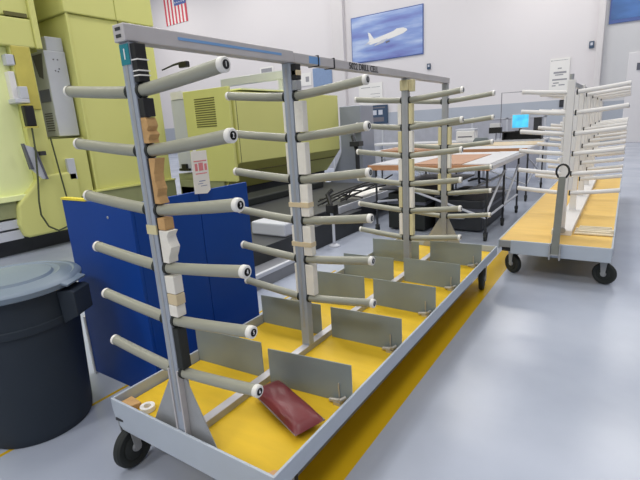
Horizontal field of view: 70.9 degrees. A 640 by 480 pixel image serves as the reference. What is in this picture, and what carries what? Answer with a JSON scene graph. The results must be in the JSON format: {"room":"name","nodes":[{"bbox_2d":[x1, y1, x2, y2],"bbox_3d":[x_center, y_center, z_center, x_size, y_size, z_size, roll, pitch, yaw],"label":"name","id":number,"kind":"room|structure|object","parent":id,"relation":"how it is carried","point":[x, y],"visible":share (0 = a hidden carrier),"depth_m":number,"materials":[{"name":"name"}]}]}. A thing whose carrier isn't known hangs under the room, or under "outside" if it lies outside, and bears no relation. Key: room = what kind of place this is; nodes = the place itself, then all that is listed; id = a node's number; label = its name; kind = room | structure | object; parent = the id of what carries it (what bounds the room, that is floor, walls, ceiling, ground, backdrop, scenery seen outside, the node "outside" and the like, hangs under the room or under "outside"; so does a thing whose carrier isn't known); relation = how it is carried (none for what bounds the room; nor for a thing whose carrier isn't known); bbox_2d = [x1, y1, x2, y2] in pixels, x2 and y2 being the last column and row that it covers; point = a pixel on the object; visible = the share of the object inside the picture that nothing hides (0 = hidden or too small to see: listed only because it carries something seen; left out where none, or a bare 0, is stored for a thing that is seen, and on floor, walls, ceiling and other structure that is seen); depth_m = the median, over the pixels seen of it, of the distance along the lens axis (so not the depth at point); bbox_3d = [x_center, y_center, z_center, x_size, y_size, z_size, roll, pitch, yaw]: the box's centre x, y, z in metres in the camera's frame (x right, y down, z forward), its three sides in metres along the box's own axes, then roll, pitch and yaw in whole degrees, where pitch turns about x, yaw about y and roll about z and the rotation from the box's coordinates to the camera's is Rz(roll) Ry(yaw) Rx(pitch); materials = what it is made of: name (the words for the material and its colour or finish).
{"room":"factory floor","nodes":[
{"label":"factory floor","id":0,"kind":"room"},
{"bbox_2d":[190,150,210,193],"bbox_3d":[-0.744,-0.420,2.769,0.025,0.275,0.130,6,17,33],"label":"paper tag","id":1,"kind":"object","parent":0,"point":[201,180],"visible":0.97,"depth_m":2.76,"materials":[{"name":"white paper"}]},
{"bbox_2d":[193,160,206,174],"bbox_3d":[-0.733,-0.448,2.760,0.001,0.082,0.100,6,17,33],"label":"print","id":2,"kind":"object","parent":1,"relation":"attached to","point":[199,166],"depth_m":2.76},
{"bbox_2d":[0,142,639,479],"bbox_3d":[-7.239,-1.669,15.062,54.000,0.200,34.900,6,17,33],"label":"floor","id":3,"kind":"structure","parent":0,"point":[533,373],"depth_m":2.64,"materials":[{"name":"grey concrete"}]},
{"bbox_2d":[0,260,92,448],"bbox_3d":[-1.648,0.610,2.510,0.700,0.884,0.700,-17,19,-42],"label":"trash can","id":4,"kind":"object","parent":3,"relation":"on","point":[46,391],"visible":1,"depth_m":2.34,"materials":[{"name":"grey plastic"}]},
{"bbox_2d":[0,0,189,257],"bbox_3d":[-5.986,-2.441,5.974,4.320,5.600,7.120,6,17,33],"label":"machining center","id":5,"kind":"object","parent":3,"relation":"on","point":[47,46],"visible":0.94,"depth_m":6.80,"materials":[{"name":"metal"}]},
{"bbox_2d":[3,10,26,17],"bbox_3d":[-4.126,-3.056,6.083,0.024,0.050,0.280,6,17,33],"label":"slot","id":6,"kind":"object","parent":5,"relation":"attached to","point":[15,13],"depth_m":6.07,"materials":[{"name":"metal"}]},
{"bbox_2d":[0,0,34,48],"bbox_3d":[-6.955,-3.602,4.975,3.600,2.750,5.000,6,17,33],"label":"panel","id":7,"kind":"object","parent":5,"relation":"attached to","point":[16,31],"depth_m":6.11,"materials":[{"name":"metal"}]},
{"bbox_2d":[8,86,29,103],"bbox_3d":[-4.247,-2.008,6.256,0.380,0.220,0.190,6,17,33],"label":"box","id":8,"kind":"object","parent":5,"relation":"attached to","point":[16,94],"depth_m":6.16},
{"bbox_2d":[19,104,38,127],"bbox_3d":[-4.052,-1.722,6.255,0.115,0.315,0.150,6,17,33],"label":"pendant","id":9,"kind":"object","parent":5,"relation":"on","point":[28,113],"depth_m":6.22,"materials":[{"name":"black plastic"}]},
{"bbox_2d":[25,0,42,49],"bbox_3d":[-4.062,-4.037,6.024,0.080,2.760,0.080,6,17,33],"label":"panel","id":10,"kind":"object","parent":5,"relation":"attached to","point":[29,4],"depth_m":6.25,"materials":[{"name":"metal"}]},
{"bbox_2d":[32,53,43,78],"bbox_3d":[-4.208,-2.590,6.731,0.300,0.350,0.006,6,17,33],"label":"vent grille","id":11,"kind":"object","parent":5,"relation":"attached to","point":[37,58],"depth_m":6.73,"materials":[{"name":"black metal"}]},
{"bbox_2d":[27,0,152,26],"bbox_3d":[-4.884,-4.758,7.925,3.600,2.200,1.550,6,17,33],"label":"panel","id":12,"kind":"object","parent":5,"relation":"attached to","point":[138,12],"depth_m":7.03,"materials":[{"name":"metal"}]},
{"bbox_2d":[61,182,258,385],"bbox_3d":[-1.034,0.248,3.113,0.720,1.218,0.925,6,17,33],"label":"screen","id":13,"kind":"object","parent":3,"relation":"on","point":[214,238],"visible":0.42,"depth_m":2.80,"materials":[{"name":"blue paint"}]},
{"bbox_2d":[170,70,339,193],"bbox_3d":[-1.492,-2.119,9.468,2.414,2.700,3.378,6,17,33],"label":"machine","id":14,"kind":"object","parent":3,"relation":"on","point":[197,112],"visible":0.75,"depth_m":8.08,"materials":[{"name":"metal"}]},
{"bbox_2d":[63,22,496,479],"bbox_3d":[0.284,-0.167,3.011,1.004,1.918,3.397,6,17,33],"label":"cart","id":15,"kind":"object","parent":3,"relation":"on","point":[337,336],"visible":0.99,"depth_m":2.23,"materials":[{"name":"grey paint"}]},
{"bbox_2d":[121,396,140,408],"bbox_3d":[-0.901,0.785,2.150,0.093,0.029,0.059,6,17,33],"label":"wood block","id":16,"kind":"object","parent":15,"relation":"on","point":[131,401],"visible":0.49,"depth_m":2.14,"materials":[{"name":"wood"}]},
{"bbox_2d":[140,401,154,413],"bbox_3d":[-0.812,0.790,2.116,0.068,0.022,0.068,6,17,33],"label":"tape roll","id":17,"kind":"object","parent":15,"relation":"on","point":[148,407],"visible":0.91,"depth_m":2.10,"materials":[{"name":"paper"}]},
{"bbox_2d":[258,380,324,435],"bbox_3d":[-0.152,0.744,2.021,0.151,0.077,0.400,-13,17,-32],"label":"bag","id":18,"kind":"object","parent":15,"relation":"on","point":[292,411],"visible":0.94,"depth_m":1.95,"materials":[{"name":"red plastic"}]},
{"bbox_2d":[247,182,392,290],"bbox_3d":[-0.497,-0.390,6.930,2.660,0.520,5.250,6,17,33],"label":"bed","id":19,"kind":"object","parent":3,"relation":"on","point":[270,233],"visible":0.37,"depth_m":6.32,"materials":[{"name":"metal"}]},
{"bbox_2d":[317,174,392,205],"bbox_3d":[0.478,-0.805,7.018,1.332,0.348,0.640,-10,15,-23],"label":"cable tangle","id":20,"kind":"object","parent":19,"relation":"on","point":[346,194],"visible":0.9,"depth_m":6.96,"materials":[{"name":"black plastic"}]},
{"bbox_2d":[325,189,339,247],"bbox_3d":[0.152,-0.287,5.873,0.152,0.763,0.208,-8,15,-18],"label":"stand","id":21,"kind":"object","parent":3,"relation":"on","point":[331,208],"visible":1,"depth_m":5.83,"materials":[{"name":"white metal"}]},
{"bbox_2d":[331,105,375,182],"bbox_3d":[0.673,-2.021,10.175,1.144,1.950,1.200,6,17,33],"label":"column","id":22,"kind":"structure","parent":3,"relation":"on","point":[348,160],"depth_m":10.11,"materials":[{"name":"grey paint"}]},
{"bbox_2d":[350,133,362,168],"bbox_3d":[0.762,-2.016,9.748,0.334,0.939,0.800,-3,14,2],"label":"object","id":23,"kind":"object","parent":22,"relation":"attached to","point":[356,139],"depth_m":9.96,"materials":[{"name":"metal"}]},
{"bbox_2d":[387,185,454,229],"bbox_3d":[1.590,-0.558,6.994,0.590,0.530,1.380,6,17,33],"label":"equipment case","id":24,"kind":"object","parent":3,"relation":"on","point":[422,222],"visible":0.2,"depth_m":6.51,"materials":[{"name":"black plastic"}]},
{"bbox_2d":[328,115,546,171],"bbox_3d":[2.886,-2.955,14.155,7.600,1.550,0.090,6,17,33],"label":"wall","id":25,"kind":"structure","parent":3,"relation":"on","point":[426,134],"depth_m":13.23,"materials":[{"name":"grey paint"}]},
{"bbox_2d":[368,151,525,240],"bbox_3d":[2.010,-0.773,6.890,1.705,0.986,2.160,6,17,33],"label":"table","id":26,"kind":"object","parent":3,"relation":"on","point":[464,159],"visible":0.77,"depth_m":6.40,"materials":[{"name":"metal"}]},
{"bbox_2d":[379,174,474,190],"bbox_3d":[1.729,-0.917,7.055,0.870,0.020,1.840,6,17,33],"label":"shelf","id":27,"kind":"object","parent":26,"relation":"attached to","point":[425,176],"depth_m":7.22,"materials":[{"name":"metal"}]},
{"bbox_2d":[376,141,545,200],"bbox_3d":[2.964,-1.529,9.661,3.115,0.981,2.020,6,17,33],"label":"table","id":28,"kind":"object","parent":3,"relation":"on","point":[515,145],"visible":0.5,"depth_m":8.72,"materials":[{"name":"metal"}]},
{"bbox_2d":[374,137,549,180],"bbox_3d":[3.522,-2.169,12.102,4.650,0.960,0.900,6,17,33],"label":"workbench","id":29,"kind":"object","parent":3,"relation":"on","point":[546,139],"visible":0.28,"depth_m":11.43,"materials":[{"name":"laminate"}]},
{"bbox_2d":[374,137,549,145],"bbox_3d":[3.495,-2.614,11.989,4.650,0.040,0.900,6,17,33],"label":"countertop","id":30,"kind":"structure","parent":29,"relation":"on","point":[544,138],"depth_m":11.47,"materials":[{"name":"laminate"}]},
{"bbox_2d":[455,128,477,141],"bbox_3d":[3.784,-2.714,11.601,0.500,0.310,0.353,6,17,33],"label":"printer","id":31,"kind":"object","parent":29,"relation":"on","point":[470,134],"visible":0.91,"depth_m":11.46,"materials":[{"name":"white paint"}]},
{"bbox_2d":[489,123,501,139],"bbox_3d":[4.377,-2.699,11.198,0.290,0.410,0.150,6,17,33],"label":"box","id":32,"kind":"object","parent":29,"relation":"on","point":[495,128],"visible":0.94,"depth_m":11.15,"materials":[{"name":"plastic"}]},
{"bbox_2d":[490,123,500,127],"bbox_3d":[4.366,-2.851,11.167,0.240,0.100,0.140,6,17,33],"label":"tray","id":33,"kind":"object","parent":32,"relation":"on","point":[493,125],"depth_m":11.10,"materials":[{"name":"plastic"}]},
{"bbox_2d":[497,91,521,139],"bbox_3d":[4.743,-3.104,11.232,0.590,1.134,0.180,6,17,33],"label":"wire stand","id":34,"kind":"object","parent":29,"relation":"on","point":[500,138],"visible":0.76,"depth_m":11.28,"materials":[{"name":"grey metal"}]},
{"bbox_2d":[501,130,544,139],"bbox_3d":[4.916,-2.548,10.901,0.920,0.200,0.300,6,17,33],"label":"shelf","id":35,"kind":"object","parent":29,"relation":"on","point":[506,135],"visible":0.64,"depth_m":11.01,"materials":[{"name":"black plastic"}]},
{"bbox_2d":[511,114,529,130],"bbox_3d":[4.834,-2.835,10.829,0.400,0.400,0.130,6,17,33],"label":"monitor","id":36,"kind":"object","parent":35,"relation":"on","point":[520,121],"visible":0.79,"depth_m":10.81,"materials":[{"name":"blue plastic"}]},
{"bbox_2d":[533,117,541,129],"bbox_3d":[5.158,-2.753,10.632,0.150,0.300,0.245,6,17,33],"label":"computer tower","id":37,"kind":"object","parent":35,"relation":"on","point":[537,120],"visible":0.72,"depth_m":10.54,"materials":[{"name":"black plastic"}]},
{"bbox_2d":[435,186,505,230],"bbox_3d":[2.300,-0.508,6.831,0.680,0.430,1.480,6,17,33],"label":"storage bin","id":38,"kind":"object","parent":3,"relation":"on","point":[475,203],"visible":0.48,"depth_m":6.31,"materials":[{"name":"plastic"}]},
{"bbox_2d":[468,137,488,181],"bbox_3d":[3.886,-1.947,10.915,0.494,1.050,0.515,6,17,33],"label":"office chair","id":39,"kind":"object","parent":3,"relation":"on","point":[480,138],"visible":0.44,"depth_m":10.96,"materials":[{"name":"grey fabric"}]},
{"bbox_2d":[498,74,631,283],"bbox_3d":[3.529,-1.105,6.018,0.999,1.880,5.160,6,17,33],"label":"cart","id":40,"kind":"object","parent":3,"relation":"on","point":[547,228],"visible":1,"depth_m":4.47,"materials":[{"name":"grey paint"}]},
{"bbox_2d":[574,225,613,236],"bbox_3d":[2.713,-0.091,4.442,0.330,0.034,0.262,6,17,33],"label":"rods","id":41,"kind":"object","parent":40,"relation":"on","point":[583,230],"visible":1,"depth_m":4.40,"materials":[{"name":"beige wood"}]},
{"bbox_2d":[150,0,603,141],"bbox_3d":[1.937,-12.629,27.191,54.000,14.000,0.200,6,17,33],"label":"wall","id":42,"kind":"structure","parent":0,"point":[501,46],"depth_m":24.51,"materials":[{"name":"white paint"}]},
{"bbox_2d":[163,0,187,25],"bbox_3d":[-11.191,-18.797,34.280,2.500,4.200,0.036,6,17,33],"label":"flag","id":43,"kind":"object","parent":42,"relation":"attached to","point":[175,10],"visible":1,"depth_m":34.60,"materials":[{"name":"fabric"}]},
{"bbox_2d":[260,66,273,72],"bbox_3d":[-3.699,-11.775,31.183,1.200,0.450,0.034,6,17,33],"label":"notice","id":44,"kind":"object","parent":42,"relation":"attached to","point":[270,68],"visible":0.64,"depth_m":31.15,"materials":[{"name":"paper"}]},
{"bbox_2d":[301,72,311,85],"bbox_3d":[-1.027,-10.600,29.680,1.100,0.800,0.034,6,17,33],"label":"notice","id":45,"kind":"object","parent":42,"relation":"attached to","point":[306,80],"visible":0.82,"depth_m":29.59,"materials":[{"name":"paper"}]},
{"bbox_2d":[313,68,332,86],"bbox_3d":[0.160,-10.499,28.898,1.450,1.150,0.040,6,17,33],"label":"banner","id":46,"kind":"object","parent":42,"relation":"attached to","point":[321,77],"visible":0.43,"depth_m":28.91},
{"bbox_2d":[330,0,347,125],"bbox_3d":[1.134,-12.641,27.430,0.800,14.000,0.300,6,17,33],"label":"trim","id":47,"kind":"structure","parent":42,"relation":"attached to","point":[337,6],"depth_m":27.42,"materials":[{"name":"white paint"}]},
{"bbox_2d":[359,82,382,104],"bbox_3d":[3.084,-8.863,27.350,1.600,1.300,0.034,6,17,33],"label":"notice","id":48,"kind":"object","parent":42,"relation":"attached to","point":[375,90],"visible":0.61,"depth_m":27.25,"materials":[{"name":"paper"}]},
{"bbox_2d":[165,100,582,153],"bbox_3d":[-3.562,-7.467,32.360,40.100,2.120,0.050,6,17,33],"label":"trim","id":49,"kind":"structure","parent":42,"relation":"attached to","point":[429,115],"depth_m":23.89,"materials":[{"name":"grey paint"}]},
{"bbox_2d":[373,104,387,123],"bbox_3d":[3.035,-7.686,27.648,2.500,1.080,0.086,6,17,33],"label":"display board","id":50,"kind":"object","parent":42,"relation":"attached to","point":[380,112],"visible":0.44,"depth_m":27.19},
{"bbox_2d":[351,4,423,62],"bbox_3d":[3.805,-11.816,25.961,4.540,2.570,0.084,6,17,33],"label":"picture","id":51,"kind":"object","parent":42,"relation":"attached to","point":[396,33],"visible":0.91,"depth_m":25.83,"materials":[{"name":"paper"}]},
{"bbox_2d":[549,57,570,89],"bbox_3d":[11.588,-7.884,21.757,0.850,1.750,0.034,6,17,33],"label":"notice","id":52,"kind":"object","parent":42,"relation":"attached to","point":[559,67],"visible":0.96,"depth_m":21.71,"materials":[{"name":"paper"}]},
{"bbox_2d":[559,100,563,106],"bbox_3d":[11.800,-6.659,21.867,0.260,0.340,0.120,6,17,33],"label":"wall telephone","id":53,"kind":"object","parent":42,"relation":"attached to","point":[561,102],"visible":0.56,"depth_m":21.84,"materials":[{"name":"black plastic"}]},
{"bbox_2d":[589,41,594,47],"bbox_3d":[12.547,-9.022,20.740,0.200,0.300,0.083,6,17,33],"label":"wall box","id":54,"kind":"object","parent":42,"relation":"attached to","point":[591,43],"visible":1,"depth_m":20.71,"materials":[{"name":"grey plastic"}]},
{"bbox_2d":[593,0,606,86],"bbox_3d":[12.622,-11.415,19.847,0.240,14.000,0.300,6,17,33],"label":"trim","id":55,"kind":"structure","parent":42,"relation":"attached to","point":[603,4],"depth_m":20.35,"materials":[{"name":"white paint"}]},
{"bbox_2d":[600,100,623,141],"bbox_3d":[18.997,-4.954,17.499,13.640,1.900,0.050,6,17,33],"label":"trim","id":56,"kind":"structure","parent":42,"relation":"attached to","point":[612,114],"depth_m":20.91,"materials":[{"name":"grey paint"}]},
{"bbox_2d":[620,52,639,141],"bbox_3d":[14.493,-6.385,20.105,1.440,3.920,0.110,6,17,33],"label":"door","id":57,"kind":"structure","parent":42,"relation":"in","point":[633,70],"depth_m":20.31,"materials":[{"name":"pale grey paint"},{"name":"metal"}]},
{"bbox_2d":[600,0,639,101],"bbox_3d":[18.499,-11.740,15.849,13.860,12.100,0.040,6,17,33],"label":"wall","id":58,"kind":"structure","parent":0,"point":[620,39],"depth_m":20.27,"materials":[{"name":"white paint"}]},
{"bbox_2d":[609,0,639,23],"bbox_3d":[14.666,-10.825,18.701,4.240,2.720,0.070,6,17,33],"label":"framed picture","id":59,"kind":"object","parent":58,"relation":"attached to","point":[621,11],"visible":1,"depth_m":19.76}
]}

